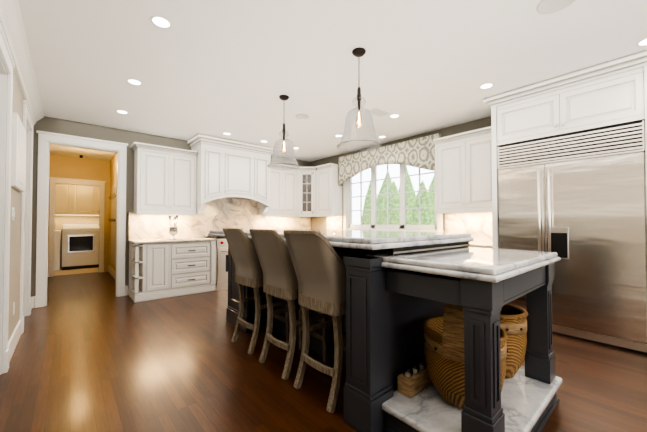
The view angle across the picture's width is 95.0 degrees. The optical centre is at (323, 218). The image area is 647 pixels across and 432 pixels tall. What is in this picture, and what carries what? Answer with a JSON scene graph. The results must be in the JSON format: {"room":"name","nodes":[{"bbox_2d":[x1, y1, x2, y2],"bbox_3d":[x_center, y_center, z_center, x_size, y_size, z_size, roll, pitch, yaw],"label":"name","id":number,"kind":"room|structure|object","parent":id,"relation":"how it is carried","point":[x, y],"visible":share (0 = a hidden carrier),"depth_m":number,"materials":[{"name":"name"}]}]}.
{"room":"kitchen","nodes":[
{"label":"kitchen","id":0,"kind":"room"},
{"bbox_2d":[0,56,33,342],"bbox_3d":[-1.339,-0.160,0.880,0.120,2.740,8.650,1,-1,-41],"label":"wall","id":1,"kind":"structure","parent":0,"point":[15,228],"depth_m":2.79,"materials":[{"name":"beige paint"}]},
{"bbox_2d":[0,22,14,374],"bbox_3d":[-2.324,-0.038,2.042,0.151,2.535,1.040,1,-1,-41],"label":"door frame","id":2,"kind":"structure","parent":1,"relation":"attached to","point":[6,78],"depth_m":2.37,"materials":[{"name":"white wood"}]},
{"bbox_2d":[12,207,14,219],"bbox_3d":[-2.827,-0.039,2.705,0.012,0.120,0.120,1,-1,-41],"label":"switch plate","id":3,"kind":"object","parent":1,"relation":"attached to","point":[13,213],"depth_m":2.68,"materials":[{"name":"white plastic"}]},
{"bbox_2d":[8,320,21,361],"bbox_3d":[-2.936,1.163,2.815,0.018,0.160,0.980,1,-1,-41],"label":"baseboard","id":4,"kind":"structure","parent":1,"relation":"attached to","point":[14,339],"depth_m":2.78,"materials":[{"name":"white wood"}]},
{"bbox_2d":[11,112,24,191],"bbox_3d":[-2.931,-0.602,2.856,0.038,0.650,0.650,1,-1,-41],"label":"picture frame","id":5,"kind":"object","parent":1,"relation":"attached to","point":[18,161],"visible":0.94,"depth_m":2.67,"materials":[{"name":"white wood"}]},
{"bbox_2d":[0,0,43,123],"bbox_3d":[-1.255,-1.462,0.975,0.105,0.135,8.650,1,-1,-41],"label":"crown molding","id":6,"kind":"structure","parent":1,"relation":"attached to","point":[11,21],"depth_m":2.45,"materials":[{"name":"white wood"}]},
{"bbox_2d":[19,100,33,333],"bbox_3d":[-3.614,-0.013,3.537,0.151,2.535,0.990,1,-1,-41],"label":"door frame","id":7,"kind":"structure","parent":1,"relation":"attached to","point":[26,197],"depth_m":3.82,"materials":[{"name":"white wood"}]},
{"bbox_2d":[30,296,33,309],"bbox_3d":[-4.000,1.183,4.049,0.020,0.160,0.340,1,-1,-41],"label":"baseboard","id":8,"kind":"structure","parent":1,"relation":"attached to","point":[32,298],"depth_m":4.17,"materials":[{"name":"white wood"}]},
{"bbox_2d":[48,154,108,271],"bbox_3d":[-5.762,-0.057,7.002,1.140,2.740,0.100,1,-1,-41],"label":"wall","id":9,"kind":"structure","parent":0,"point":[61,166],"depth_m":7.20,"materials":[{"name":"beige paint"}]},
{"bbox_2d":[55,184,70,214],"bbox_3d":[-7.255,-0.534,7.730,1.060,0.880,0.340,1,-1,-41],"label":"upper cabinet","id":10,"kind":"object","parent":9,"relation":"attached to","point":[70,199],"depth_m":7.84,"materials":[{"name":"beige wood"}]},
{"bbox_2d":[71,185,99,214],"bbox_3d":[-6.459,-0.523,8.415,1.040,0.880,0.340,1,-1,-41],"label":"upper cabinet","id":11,"kind":"object","parent":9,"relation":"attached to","point":[85,200],"depth_m":8.13,"materials":[{"name":"beige wood"}]},
{"bbox_2d":[108,153,116,271],"bbox_3d":[-4.299,-0.069,6.263,0.110,2.740,3.130,1,-1,-41],"label":"wall","id":12,"kind":"structure","parent":0,"point":[113,163],"depth_m":7.14,"materials":[{"name":"beige paint"}]},
{"bbox_2d":[109,182,116,265],"bbox_3d":[-4.478,0.127,6.323,0.096,1.750,1.400,1,-1,-41],"label":"door","id":13,"kind":"structure","parent":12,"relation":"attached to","point":[113,232],"depth_m":6.49,"materials":[{"name":"beige wood"}]},
{"bbox_2d":[108,265,127,294],"bbox_3d":[-4.307,1.219,6.168,0.018,0.160,3.030,1,-1,-41],"label":"baseboard","id":14,"kind":"structure","parent":12,"relation":"attached to","point":[110,270],"depth_m":6.61,"materials":[{"name":"white"}]},
{"bbox_2d":[31,116,309,307],"bbox_3d":[-2.265,-0.076,5.871,5.240,2.740,0.120,1,-1,-41],"label":"wall","id":15,"kind":"structure","parent":0,"point":[62,126],"depth_m":4.75,"materials":[{"name":"grey paint"}]},
{"bbox_2d":[35,130,127,307],"bbox_3d":[-3.710,0.015,4.605,1.100,2.515,0.151,1,-1,-41],"label":"door frame","id":16,"kind":"structure","parent":15,"relation":"attached to","point":[45,211],"depth_m":4.78,"materials":[{"name":"white wood"}]},
{"bbox_2d":[0,267,646,431],"bbox_3d":[-1.585,1.286,3.912,9.200,0.050,14.000,1,-1,-41],"label":"floor","id":17,"kind":"structure","parent":0,"point":[92,352],"depth_m":2.31,"materials":[{"name":"brown wood"}]},
{"bbox_2d":[54,230,60,270],"bbox_3d":[-7.177,0.823,7.556,0.720,1.000,0.670,1,-1,-41],"label":"cabinet","id":18,"kind":"object","parent":17,"relation":"on","point":[57,253],"visible":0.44,"depth_m":7.50,"materials":[{"name":"white wood"}]},
{"bbox_2d":[62,224,98,269],"bbox_3d":[-6.582,0.751,8.046,0.760,1.160,0.706,1,-1,-41],"label":"washer","id":19,"kind":"object","parent":17,"relation":"on","point":[80,246],"visible":0.96,"depth_m":7.79,"materials":[{"name":"white metal"}]},
{"bbox_2d":[205,233,227,290],"bbox_3d":[-1.726,0.792,5.746,0.900,1.000,0.695,1,-1,-41],"label":"range","id":20,"kind":"object","parent":17,"relation":"on","point":[221,263],"visible":0.23,"depth_m":5.31,"materials":[{"name":"silver metal"}]},
{"bbox_2d":[128,133,315,302],"bbox_3d":[-1.578,-0.073,5.946,3.858,2.737,0.660,1,-1,-41],"label":"kitchen cabinets","id":21,"kind":"object","parent":17,"relation":"on","point":[204,185],"depth_m":5.25,"materials":[{"name":"white wood"}]},
{"bbox_2d":[168,215,178,238],"bbox_3d":[-2.602,0.146,5.141,0.170,0.437,0.194,1,-1,-41],"label":"urn","id":22,"kind":"object","parent":21,"relation":"on","point":[173,230],"visible":0.94,"depth_m":5.11,"materials":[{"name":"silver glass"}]},
{"bbox_2d":[223,228,289,353],"bbox_3d":[-0.664,0.675,2.973,0.595,1.153,0.455,1,-1,-41],"label":"bar stool","id":23,"kind":"object","parent":17,"relation":"on","point":[248,271],"visible":0.75,"depth_m":2.78,"materials":[{"name":"beige fabric"}]},
{"bbox_2d":[249,229,328,379],"bbox_3d":[-0.289,0.668,2.531,0.595,1.153,0.455,1,-1,-41],"label":"bar stool","id":24,"kind":"object","parent":17,"relation":"on","point":[280,280],"visible":0.62,"depth_m":2.35,"materials":[{"name":"beige fabric"}]},
{"bbox_2d":[283,230,345,412],"bbox_3d":[0.050,0.661,2.137,0.595,1.153,0.455,1,-1,-41],"label":"bar stool","id":25,"kind":"object","parent":17,"relation":"on","point":[319,267],"visible":0.77,"depth_m":1.94,"materials":[{"name":"beige fabric"}]},
{"bbox_2d":[226,241,561,431],"bbox_3d":[0.138,0.719,2.753,1.277,1.044,3.070,1,-1,-41],"label":"kitchen island","id":26,"kind":"object","parent":17,"relation":"on","point":[401,287],"depth_m":1.70,"materials":[{"name":"wood"}]},
{"bbox_2d":[208,229,473,252],"bbox_3d":[-0.059,0.184,2.995,1.310,0.032,2.510,1,-1,-41],"label":"island countertop","id":27,"kind":"structure","parent":26,"relation":"on","point":[369,241],"depth_m":1.88,"materials":[{"name":"white stone"}]},
{"bbox_2d":[397,356,431,397],"bbox_3d":[0.651,0.990,1.920,0.460,0.140,0.095,1,-1,-41],"label":"crate","id":28,"kind":"object","parent":26,"relation":"on","point":[413,381],"visible":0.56,"depth_m":1.80,"materials":[{"name":"brown wood"}]},
{"bbox_2d":[423,303,507,408],"bbox_3d":[0.821,0.739,1.744,0.473,0.636,0.452,1,-1,-41],"label":"basket","id":29,"kind":"object","parent":26,"relation":"on","point":[444,346],"visible":0.58,"depth_m":1.60,"materials":[{"name":"wicker"}]},
{"bbox_2d":[500,303,528,378],"bbox_3d":[1.191,0.745,2.050,0.387,0.636,0.376,1,-1,-41],"label":"basket","id":30,"kind":"object","parent":26,"relation":"on","point":[513,323],"visible":0.38,"depth_m":1.89,"materials":[{"name":"wicker"}]},
{"bbox_2d":[316,126,492,247],"bbox_3d":[1.077,0.045,5.324,0.648,2.480,3.845,1,-1,-41],"label":"kitchen cabinets","id":31,"kind":"object","parent":17,"relation":"on","point":[463,182],"depth_m":4.37,"materials":[{"name":"white wood"}]},
{"bbox_2d":[497,120,646,354],"bbox_3d":[2.739,0.186,3.330,0.712,2.130,1.216,1,-1,-41],"label":"refrigerator","id":32,"kind":"object","parent":17,"relation":"on","point":[576,202],"visible":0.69,"depth_m":2.98,"materials":[{"name":"silver metal"}]},
{"bbox_2d":[18,0,646,161],"bbox_3d":[-1.585,-1.508,3.959,9.200,0.060,14.000,1,-1,-41],"label":"ceiling","id":33,"kind":"structure","parent":0,"point":[236,69],"depth_m":2.80,"materials":[{"name":"white paint"}]},
{"bbox_2d":[116,110,128,113],"bbox_3d":[-2.800,-1.473,4.126,0.154,0.004,0.154,0,-1,22],"label":"recessed light","id":34,"kind":"object","parent":33,"relation":"in","point":[118,111],"depth_m":4.13,"materials":[{"name":"white"}]},
{"bbox_2d":[126,79,142,85],"bbox_3d":[-2.070,-1.488,3.250,0.154,0.004,0.154,0,-1,4],"label":"recessed light","id":35,"kind":"object","parent":33,"relation":"in","point":[131,81],"depth_m":3.26,"materials":[{"name":"white"}]},
{"bbox_2d":[150,15,171,28],"bbox_3d":[-1.248,-1.504,2.282,0.154,0.004,0.154,-1,-1,40],"label":"recessed light","id":36,"kind":"object","parent":33,"relation":"in","point":[161,22],"depth_m":2.28,"materials":[{"name":"white"}]},
{"bbox_2d":[267,95,299,169],"bbox_3d":[-0.482,-1.053,3.622,0.400,0.860,0.400,1,-1,-41],"label":"pendant light","id":37,"kind":"object","parent":33,"relation":"hanging from","point":[284,98],"visible":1,"depth_m":3.60,"materials":[{"name":"clear glass"}]},
{"bbox_2d":[295,114,308,118],"bbox_3d":[-0.299,-1.469,4.284,0.195,0.007,0.204,1,-1,-41],"label":"ceiling speaker","id":38,"kind":"object","parent":33,"relation":"attached to","point":[300,116],"depth_m":4.29,"materials":[{"name":"white plastic"}]},
{"bbox_2d":[337,47,381,151],"bbox_3d":[0.319,-1.069,2.662,0.400,0.860,0.400,1,-1,-41],"label":"pendant light","id":39,"kind":"object","parent":33,"relation":"hanging from","point":[359,52],"visible":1,"depth_m":2.65,"materials":[{"name":"clear glass"}]},
{"bbox_2d":[366,107,389,116],"bbox_3d":[0.753,-1.470,4.126,0.340,0.010,0.180,1,-1,-41],"label":"ceiling vent","id":40,"kind":"object","parent":33,"relation":"in","point":[377,112],"visible":0.83,"depth_m":4.12,"materials":[{"name":"white"}]},
{"bbox_2d":[389,114,399,117],"bbox_3d":[1.027,-1.470,4.283,0.154,0.004,0.154,0,-1,4],"label":"recessed light","id":41,"kind":"object","parent":33,"relation":"in","point":[394,115],"depth_m":4.29,"materials":[{"name":"white"}]},
{"bbox_2d":[479,83,493,88],"bbox_3d":[1.837,-1.486,3.345,0.154,0.004,0.154,-1,-1,40],"label":"recessed light","id":42,"kind":"object","parent":33,"relation":"in","point":[487,85],"depth_m":3.35,"materials":[{"name":"white"}]},
{"bbox_2d":[536,0,574,13],"bbox_3d":[1.623,-1.506,2.084,0.212,0.007,0.197,1,-1,-41],"label":"ceiling speaker","id":43,"kind":"object","parent":33,"relation":"attached to","point":[548,6],"depth_m":2.10,"materials":[{"name":"white"}]},
{"bbox_2d":[636,38,646,46],"bbox_3d":[2.761,-1.500,2.518,0.154,0.004,0.154,0,-1,4],"label":"recessed light","id":44,"kind":"object","parent":33,"relation":"in","point":[644,43],"depth_m":2.55,"materials":[{"name":"white"}]},
{"bbox_2d":[310,116,491,242],"bbox_3d":[2.498,-0.103,4.269,0.120,2.740,8.770,1,-1,-41],"label":"wall","id":45,"kind":"structure","parent":0,"point":[319,223],"depth_m":5.22,"materials":[{"name":"grey paint"}]},
{"bbox_2d":[339,133,442,185],"bbox_3d":[1.129,-1.035,5.645,0.171,0.610,2.308,1,-1,-41],"label":"window valance","id":46,"kind":"object","parent":45,"relation":"attached to","point":[418,152],"visible":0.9,"depth_m":5.35,"materials":[{"name":"beige fabric"}]},
{"bbox_2d":[342,164,443,232],"bbox_3d":[1.222,-0.449,5.716,0.170,1.540,2.320,1,-1,-41],"label":"casement window","id":47,"kind":"structure","parent":45,"relation":"in","point":[348,210],"depth_m":5.72,"materials":[{"name":"white wood"}]},
{"bbox_2d":[495,62,646,146],"bbox_3d":[2.765,-1.145,3.376,0.663,0.512,1.226,1,-1,-41],"label":"upper cabinet","id":48,"kind":"object","parent":45,"relation":"attached to","point":[611,93],"depth_m":3.05,"materials":[{"name":"white wood"}]},
{"label":"outside","id":49,"kind":"structure","parent":0,"visible":0},
{"bbox_2d":[352,164,434,224],"bbox_3d":[13.973,-13.191,18.634,34.730,30.600,70.000,1,-1,-41],"label":"garden","id":50,"kind":"object","parent":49,"point":[429,199],"depth_m":15.99,"materials":[{"name":"green plant"}]}
]}

